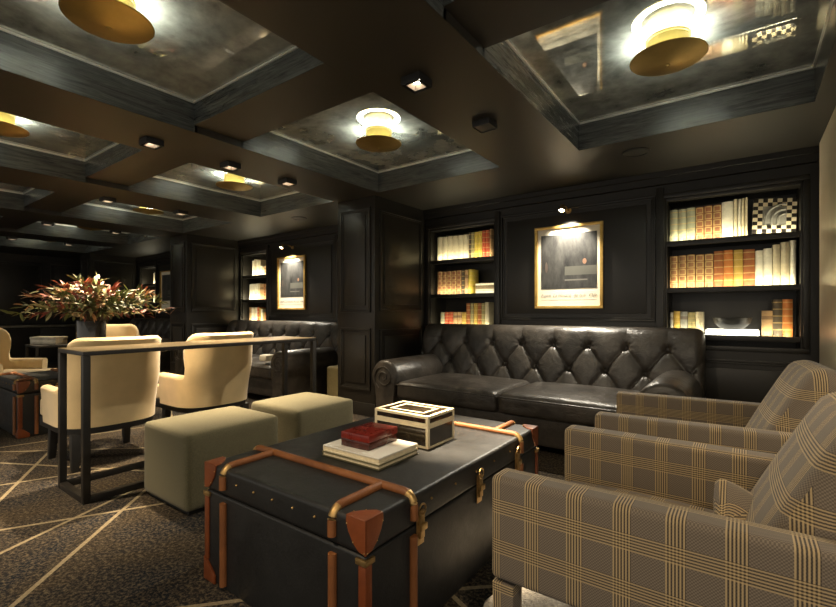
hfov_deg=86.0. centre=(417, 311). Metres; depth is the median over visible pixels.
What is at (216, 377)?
tub chair
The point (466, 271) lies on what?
book
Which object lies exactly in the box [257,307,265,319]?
book
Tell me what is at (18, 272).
wall
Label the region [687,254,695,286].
book
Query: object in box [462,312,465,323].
book
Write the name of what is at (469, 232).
book
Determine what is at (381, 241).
wall pillar
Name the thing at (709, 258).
book
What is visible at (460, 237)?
book
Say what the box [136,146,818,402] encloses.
wall
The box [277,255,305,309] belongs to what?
framed picture
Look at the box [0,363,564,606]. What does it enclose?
floor
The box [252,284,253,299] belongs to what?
book
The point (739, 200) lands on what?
book
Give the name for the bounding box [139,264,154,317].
bookcase
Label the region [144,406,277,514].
ottoman
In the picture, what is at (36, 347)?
side table
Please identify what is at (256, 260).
book
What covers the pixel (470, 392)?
seat cushion
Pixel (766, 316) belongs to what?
book
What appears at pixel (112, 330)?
tub chair
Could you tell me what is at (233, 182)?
ceiling lamp
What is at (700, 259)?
book
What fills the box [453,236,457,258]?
book
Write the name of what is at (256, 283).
book
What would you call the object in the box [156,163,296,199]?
mirror
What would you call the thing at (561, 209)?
picture light
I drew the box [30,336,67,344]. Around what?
box
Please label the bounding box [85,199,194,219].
mirror
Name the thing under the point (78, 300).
flower arrangement
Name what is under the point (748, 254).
book
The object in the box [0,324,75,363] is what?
leather sofa
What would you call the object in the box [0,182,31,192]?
mirror
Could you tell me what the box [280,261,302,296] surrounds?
print
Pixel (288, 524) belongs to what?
trunk
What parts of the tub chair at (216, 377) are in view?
seat, leg, seat rail, leg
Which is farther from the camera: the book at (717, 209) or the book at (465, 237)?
the book at (465, 237)
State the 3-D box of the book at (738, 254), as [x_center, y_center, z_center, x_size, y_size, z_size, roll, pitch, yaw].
[2.711,-0.361,3.792,0.062,0.311,0.182,0,0,36]
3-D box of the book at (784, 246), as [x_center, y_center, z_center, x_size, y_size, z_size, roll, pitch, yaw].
[2.955,-0.380,3.614,0.054,0.348,0.182,0,0,36]
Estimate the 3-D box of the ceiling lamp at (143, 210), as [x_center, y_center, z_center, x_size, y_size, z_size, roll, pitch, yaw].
[-3.604,-1.376,5.988,0.366,0.148,0.366,0,0,36]
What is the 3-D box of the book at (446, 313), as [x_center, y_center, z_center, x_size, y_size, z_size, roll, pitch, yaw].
[0.395,0.100,5.481,0.056,0.199,0.182,0,0,36]
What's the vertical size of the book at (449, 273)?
0.286 m
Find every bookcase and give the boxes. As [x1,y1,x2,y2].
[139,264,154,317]
[240,249,265,319]
[337,239,337,321]
[426,217,494,325]
[663,174,809,353]
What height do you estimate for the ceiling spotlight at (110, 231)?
0.042 m
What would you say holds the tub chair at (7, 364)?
on the floor
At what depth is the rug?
1.71 m
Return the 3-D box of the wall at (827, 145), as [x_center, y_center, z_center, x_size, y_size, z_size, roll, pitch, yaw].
[3.659,-0.060,2.437,2.160,2.360,1.650,0,0,36]
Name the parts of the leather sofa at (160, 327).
backrest, arm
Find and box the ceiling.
[0,0,835,258]
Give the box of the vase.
[75,320,106,338]
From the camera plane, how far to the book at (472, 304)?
5.20 m
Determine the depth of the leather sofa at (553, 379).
3.95 m
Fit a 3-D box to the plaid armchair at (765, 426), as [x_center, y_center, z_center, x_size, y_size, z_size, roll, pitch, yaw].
[1.448,0.666,2.206,0.957,0.866,0.770,0,0,32]
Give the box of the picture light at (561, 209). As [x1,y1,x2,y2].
[559,204,571,213]
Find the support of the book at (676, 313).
on the bookcase at (721, 301)
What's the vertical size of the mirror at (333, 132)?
0.020 m
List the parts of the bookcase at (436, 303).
shelf, shelf, panel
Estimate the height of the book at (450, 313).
0.202 m
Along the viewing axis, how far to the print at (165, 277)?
9.39 m
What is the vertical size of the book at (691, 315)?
0.197 m
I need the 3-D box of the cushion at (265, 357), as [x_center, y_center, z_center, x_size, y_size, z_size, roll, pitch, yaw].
[-1.887,0.570,5.609,0.150,0.082,0.140,0,0,36]
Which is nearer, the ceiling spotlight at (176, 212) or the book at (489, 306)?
the book at (489, 306)
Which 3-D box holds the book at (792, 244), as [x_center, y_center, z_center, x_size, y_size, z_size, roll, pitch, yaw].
[2.994,-0.384,3.585,0.036,0.357,0.182,0,0,36]
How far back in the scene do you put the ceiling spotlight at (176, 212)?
5.47 m
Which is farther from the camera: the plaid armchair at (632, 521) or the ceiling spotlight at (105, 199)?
the ceiling spotlight at (105, 199)
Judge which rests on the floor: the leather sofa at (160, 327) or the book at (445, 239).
the leather sofa at (160, 327)
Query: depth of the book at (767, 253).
3.60 m
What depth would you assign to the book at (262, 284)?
7.58 m
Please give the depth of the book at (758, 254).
3.63 m
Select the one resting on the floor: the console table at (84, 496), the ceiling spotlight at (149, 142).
the console table at (84, 496)
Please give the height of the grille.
0.004 m
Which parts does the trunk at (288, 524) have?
lid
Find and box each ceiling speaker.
[291,216,306,219]
[622,147,650,156]
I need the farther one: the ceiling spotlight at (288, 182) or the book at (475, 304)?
the book at (475, 304)
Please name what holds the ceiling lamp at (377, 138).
attached to the ceiling
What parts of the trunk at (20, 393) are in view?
lid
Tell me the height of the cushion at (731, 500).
0.187 m
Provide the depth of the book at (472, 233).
5.20 m
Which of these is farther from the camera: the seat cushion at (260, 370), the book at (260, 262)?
the book at (260, 262)
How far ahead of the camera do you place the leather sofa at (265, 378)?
5.79 m
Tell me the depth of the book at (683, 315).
3.95 m
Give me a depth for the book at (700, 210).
3.88 m
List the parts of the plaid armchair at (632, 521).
leg, arm, arm, backrest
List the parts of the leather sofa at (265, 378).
arm, seat, backrest, arm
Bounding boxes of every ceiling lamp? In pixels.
[0,112,29,137]
[58,0,154,43]
[77,226,103,230]
[132,207,163,214]
[216,173,252,190]
[356,126,400,151]
[630,26,708,76]
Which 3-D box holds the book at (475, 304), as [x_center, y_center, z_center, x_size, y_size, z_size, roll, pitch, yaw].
[0.714,0.049,5.248,0.046,0.301,0.182,0,0,36]
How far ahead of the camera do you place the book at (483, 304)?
5.11 m
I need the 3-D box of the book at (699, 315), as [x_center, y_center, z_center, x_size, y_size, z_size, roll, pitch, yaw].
[2.488,0.099,3.954,0.052,0.201,0.182,0,0,36]
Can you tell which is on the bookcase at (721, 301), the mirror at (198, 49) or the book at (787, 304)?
the book at (787, 304)
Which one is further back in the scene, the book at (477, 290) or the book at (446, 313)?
the book at (446, 313)
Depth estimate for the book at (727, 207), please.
3.76 m
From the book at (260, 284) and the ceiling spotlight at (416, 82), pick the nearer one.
the ceiling spotlight at (416, 82)
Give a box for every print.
[162,274,169,300]
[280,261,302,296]
[541,231,596,288]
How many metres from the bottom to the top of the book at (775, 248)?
0.333 m
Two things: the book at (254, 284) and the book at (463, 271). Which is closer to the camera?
the book at (463, 271)
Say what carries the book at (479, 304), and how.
on the bookcase at (436, 303)
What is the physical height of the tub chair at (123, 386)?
0.941 m
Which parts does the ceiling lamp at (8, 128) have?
dish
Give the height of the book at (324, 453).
0.022 m
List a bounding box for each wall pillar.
[80,254,137,323]
[169,234,239,373]
[338,195,424,416]
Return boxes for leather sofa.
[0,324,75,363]
[129,318,169,371]
[174,320,337,397]
[372,323,705,449]
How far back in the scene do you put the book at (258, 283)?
7.64 m
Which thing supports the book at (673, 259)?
on the bookcase at (721, 301)
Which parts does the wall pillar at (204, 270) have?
panel molding, panel molding, raised panel, raised panel, panel molding, raised panel, panel molding, raised panel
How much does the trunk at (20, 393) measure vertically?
0.523 m
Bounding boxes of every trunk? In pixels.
[0,368,57,438]
[203,414,538,606]
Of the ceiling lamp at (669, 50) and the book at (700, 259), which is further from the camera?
the book at (700, 259)
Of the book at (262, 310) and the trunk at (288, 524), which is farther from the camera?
the book at (262, 310)
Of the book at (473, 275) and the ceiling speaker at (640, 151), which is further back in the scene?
the book at (473, 275)
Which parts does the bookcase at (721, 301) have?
shelf, shelf, shelf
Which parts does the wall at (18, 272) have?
raised panel, panel molding, panel molding, raised panel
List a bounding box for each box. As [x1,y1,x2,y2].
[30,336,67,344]
[341,422,396,450]
[375,401,453,448]
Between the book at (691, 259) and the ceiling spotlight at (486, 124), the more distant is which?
the book at (691, 259)
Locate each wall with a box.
[0,253,80,324]
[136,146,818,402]
[819,107,835,370]
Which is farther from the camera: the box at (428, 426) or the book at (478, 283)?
the book at (478, 283)
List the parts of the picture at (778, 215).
relief panel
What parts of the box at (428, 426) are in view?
lid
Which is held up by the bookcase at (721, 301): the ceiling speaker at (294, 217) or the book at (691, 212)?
the book at (691, 212)
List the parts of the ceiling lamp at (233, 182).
dish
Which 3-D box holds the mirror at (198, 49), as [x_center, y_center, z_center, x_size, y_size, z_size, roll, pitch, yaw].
[-1.443,-1.460,2.061,1.380,0.020,1.550,0,0,36]
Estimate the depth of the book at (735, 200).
3.73 m
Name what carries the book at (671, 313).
on the bookcase at (721, 301)
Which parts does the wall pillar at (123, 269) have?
raised panel, panel molding, raised panel, panel molding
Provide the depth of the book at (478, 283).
5.10 m
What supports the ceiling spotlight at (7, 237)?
attached to the ceiling
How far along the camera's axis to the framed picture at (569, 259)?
4.43 m
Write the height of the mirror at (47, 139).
0.020 m
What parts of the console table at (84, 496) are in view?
leg, leg, floor rail, frame, leg, leg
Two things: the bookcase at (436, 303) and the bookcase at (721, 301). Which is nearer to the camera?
the bookcase at (721, 301)
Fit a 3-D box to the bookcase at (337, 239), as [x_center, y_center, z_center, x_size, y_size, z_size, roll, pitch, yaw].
[-0.704,-0.362,6.298,0.870,1.365,0.392,0,0,36]
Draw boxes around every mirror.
[0,0,294,100]
[0,116,114,159]
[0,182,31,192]
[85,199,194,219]
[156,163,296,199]
[273,92,468,171]
[508,0,830,121]
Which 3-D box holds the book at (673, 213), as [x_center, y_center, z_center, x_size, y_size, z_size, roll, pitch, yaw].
[2.332,-0.762,4.068,0.062,0.294,0.182,0,0,36]
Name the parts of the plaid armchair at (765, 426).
arm, arm, backrest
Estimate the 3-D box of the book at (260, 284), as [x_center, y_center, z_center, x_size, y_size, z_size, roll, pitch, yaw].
[-2.623,-0.340,7.681,0.046,0.268,0.182,0,0,36]
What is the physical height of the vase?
0.313 m
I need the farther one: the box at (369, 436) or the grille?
the grille
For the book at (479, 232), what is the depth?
5.14 m
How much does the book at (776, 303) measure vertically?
0.300 m
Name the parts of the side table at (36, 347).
leg, leg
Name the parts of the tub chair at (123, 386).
leg, leg, seat rail, leg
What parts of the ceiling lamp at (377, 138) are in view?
dish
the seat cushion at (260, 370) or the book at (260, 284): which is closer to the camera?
the seat cushion at (260, 370)
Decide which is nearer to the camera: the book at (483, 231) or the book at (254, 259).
the book at (483, 231)
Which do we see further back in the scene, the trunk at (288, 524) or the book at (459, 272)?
the book at (459, 272)
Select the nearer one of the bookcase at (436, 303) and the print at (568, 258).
the print at (568, 258)
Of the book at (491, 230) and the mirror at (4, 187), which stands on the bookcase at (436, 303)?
the book at (491, 230)
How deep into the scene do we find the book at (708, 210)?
3.84 m
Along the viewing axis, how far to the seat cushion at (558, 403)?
3.47 m
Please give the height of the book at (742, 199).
0.324 m
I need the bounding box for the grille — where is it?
[624,149,647,156]
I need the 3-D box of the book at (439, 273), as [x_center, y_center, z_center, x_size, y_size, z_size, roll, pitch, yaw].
[0.313,-0.349,5.540,0.064,0.287,0.182,0,0,36]
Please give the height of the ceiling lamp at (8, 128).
0.148 m
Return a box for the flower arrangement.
[0,273,175,323]
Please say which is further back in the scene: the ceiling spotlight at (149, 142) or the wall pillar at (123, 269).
the wall pillar at (123, 269)
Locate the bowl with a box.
[712,317,751,329]
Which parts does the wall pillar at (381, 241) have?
raised panel, raised panel, panel molding, panel molding, panel molding, panel molding, raised panel, raised panel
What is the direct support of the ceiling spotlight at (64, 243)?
attached to the ceiling
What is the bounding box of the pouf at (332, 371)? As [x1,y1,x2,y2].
[327,365,337,396]
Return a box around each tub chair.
[0,328,55,373]
[40,335,160,472]
[106,324,138,336]
[155,331,253,417]
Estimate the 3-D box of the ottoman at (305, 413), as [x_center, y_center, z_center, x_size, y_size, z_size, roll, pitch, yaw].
[-0.872,0.889,3.396,0.550,0.463,0.540,0,0,36]
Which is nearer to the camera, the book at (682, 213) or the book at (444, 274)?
the book at (682, 213)
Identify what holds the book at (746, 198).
on the bookcase at (721, 301)
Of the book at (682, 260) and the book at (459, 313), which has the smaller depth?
the book at (682, 260)
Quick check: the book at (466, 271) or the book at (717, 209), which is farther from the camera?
the book at (466, 271)
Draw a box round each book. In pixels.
[250,284,251,299]
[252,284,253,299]
[254,259,257,274]
[254,284,255,298]
[256,260,257,274]
[256,283,257,298]
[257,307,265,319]
[258,260,265,274]
[258,283,262,298]
[260,284,261,298]
[261,309,265,319]
[262,284,263,298]
[322,449,417,470]
[323,439,416,464]
[438,237,442,259]
[438,272,441,293]
[441,312,444,323]
[442,272,446,293]
[443,237,447,259]
[445,312,448,323]
[447,271,451,293]
[448,236,452,258]
[449,312,452,323]
[452,271,456,293]
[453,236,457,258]
[453,312,457,323]
[457,270,461,293]
[458,235,462,258]
[458,312,461,323]
[462,270,464,293]
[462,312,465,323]
[463,234,468,257]
[465,270,467,293]
[466,303,470,323]
[468,269,478,292]
[469,232,470,257]
[471,232,474,257]
[471,303,473,323]
[474,303,477,323]
[475,232,477,256]
[476,283,493,285]
[476,285,493,288]
[476,289,493,292]
[478,231,481,256]
[478,303,481,323]
[482,230,485,256]
[482,303,484,323]
[485,302,493,323]
[486,230,489,255]
[490,229,493,255]
[670,210,677,240]
[670,256,677,287]
[670,312,673,327]
[674,311,681,327]
[678,209,686,240]
[678,255,686,287]
[680,312,687,327]
[687,207,695,239]
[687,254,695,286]
[688,312,695,327]
[696,207,703,238]
[696,254,704,286]
[696,312,703,331]
[704,206,712,238]
[705,254,713,286]
[713,205,721,237]
[714,251,722,286]
[722,201,733,236]
[723,250,732,285]
[734,199,737,235]
[734,250,742,285]
[738,199,740,235]
[741,198,743,235]
[743,249,754,285]
[745,197,747,234]
[755,250,762,284]
[761,311,772,335]
[763,248,771,284]
[772,244,779,284]
[772,299,781,336]
[780,242,788,284]
[782,299,792,336]
[789,240,795,284]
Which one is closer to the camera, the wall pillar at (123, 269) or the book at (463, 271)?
the book at (463, 271)
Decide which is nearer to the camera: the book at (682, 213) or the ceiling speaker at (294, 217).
the book at (682, 213)
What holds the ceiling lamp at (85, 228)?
attached to the ceiling
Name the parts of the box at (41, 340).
lid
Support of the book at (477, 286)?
on the book at (477, 290)
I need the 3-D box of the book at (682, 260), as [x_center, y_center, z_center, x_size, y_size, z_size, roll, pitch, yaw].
[2.386,-0.353,4.029,0.062,0.294,0.182,0,0,36]
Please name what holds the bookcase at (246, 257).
in the wall at (630, 208)
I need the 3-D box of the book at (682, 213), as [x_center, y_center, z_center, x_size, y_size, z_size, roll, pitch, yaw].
[2.386,-0.762,4.029,0.062,0.292,0.182,0,0,36]
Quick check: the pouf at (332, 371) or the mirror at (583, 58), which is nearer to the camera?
the mirror at (583, 58)
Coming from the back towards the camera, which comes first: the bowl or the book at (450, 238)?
the book at (450, 238)
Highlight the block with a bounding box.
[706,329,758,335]
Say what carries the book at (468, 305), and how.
on the bookcase at (436, 303)
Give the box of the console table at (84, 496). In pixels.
[58,336,315,504]
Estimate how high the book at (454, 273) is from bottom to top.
0.285 m
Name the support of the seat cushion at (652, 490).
on the plaid armchair at (632, 521)
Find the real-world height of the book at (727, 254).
0.314 m
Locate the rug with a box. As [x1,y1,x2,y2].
[483,587,572,606]
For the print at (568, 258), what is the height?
0.545 m
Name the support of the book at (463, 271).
on the bookcase at (436, 303)
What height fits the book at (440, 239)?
0.296 m
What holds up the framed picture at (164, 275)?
attached to the wall at (630, 208)
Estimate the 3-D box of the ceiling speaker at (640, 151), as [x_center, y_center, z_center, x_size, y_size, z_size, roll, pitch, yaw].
[1.690,-1.235,3.471,0.200,0.010,0.200,0,0,36]
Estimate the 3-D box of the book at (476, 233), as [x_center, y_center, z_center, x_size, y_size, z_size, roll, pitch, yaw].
[0.721,-0.770,5.243,0.046,0.308,0.182,0,0,36]
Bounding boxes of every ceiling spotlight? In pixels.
[6,236,17,239]
[41,221,54,225]
[63,242,73,245]
[99,196,115,203]
[109,230,120,233]
[139,136,163,149]
[173,210,187,215]
[220,160,240,170]
[278,177,296,186]
[401,71,431,93]
[472,117,496,132]
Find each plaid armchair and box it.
[492,392,835,606]
[595,360,835,453]
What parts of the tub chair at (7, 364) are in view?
seat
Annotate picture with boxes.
[160,270,169,309]
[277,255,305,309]
[535,221,603,308]
[752,198,796,233]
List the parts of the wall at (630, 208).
cornice, panel molding, raised panel, cornice, panel molding, raised panel, raised panel, panel molding, cornice, raised panel, panel molding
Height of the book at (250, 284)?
0.276 m
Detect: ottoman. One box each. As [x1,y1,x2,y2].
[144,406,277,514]
[251,392,352,442]
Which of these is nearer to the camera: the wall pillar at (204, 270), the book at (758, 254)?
the book at (758, 254)
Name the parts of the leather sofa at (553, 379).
arm, seat, backrest, arm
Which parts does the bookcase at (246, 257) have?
shelf, shelf, panel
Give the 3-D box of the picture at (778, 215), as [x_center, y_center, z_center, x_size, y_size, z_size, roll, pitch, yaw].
[2.865,-0.772,3.603,0.299,0.304,0.066,0,0,27]
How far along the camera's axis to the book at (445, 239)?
5.42 m
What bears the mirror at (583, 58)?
on the ceiling
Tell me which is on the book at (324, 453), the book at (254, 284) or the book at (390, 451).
the book at (390, 451)
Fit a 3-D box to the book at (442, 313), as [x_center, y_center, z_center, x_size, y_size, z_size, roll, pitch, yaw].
[0.346,0.101,5.516,0.056,0.197,0.182,0,0,36]
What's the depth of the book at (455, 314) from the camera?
5.33 m
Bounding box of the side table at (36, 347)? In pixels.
[25,344,67,357]
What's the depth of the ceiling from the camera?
2.86 m
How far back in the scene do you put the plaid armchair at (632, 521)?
1.16 m
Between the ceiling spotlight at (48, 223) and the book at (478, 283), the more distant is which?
the ceiling spotlight at (48, 223)
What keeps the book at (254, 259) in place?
on the bookcase at (246, 257)
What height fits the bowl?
0.100 m
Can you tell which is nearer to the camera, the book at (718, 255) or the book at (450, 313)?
the book at (718, 255)
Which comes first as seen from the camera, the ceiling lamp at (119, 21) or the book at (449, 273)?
the ceiling lamp at (119, 21)
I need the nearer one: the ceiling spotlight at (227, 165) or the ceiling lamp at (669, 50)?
the ceiling lamp at (669, 50)
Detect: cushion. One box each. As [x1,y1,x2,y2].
[249,358,271,379]
[259,354,272,360]
[397,373,529,411]
[499,382,639,426]
[570,481,713,513]
[713,479,752,519]
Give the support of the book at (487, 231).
on the bookcase at (436, 303)

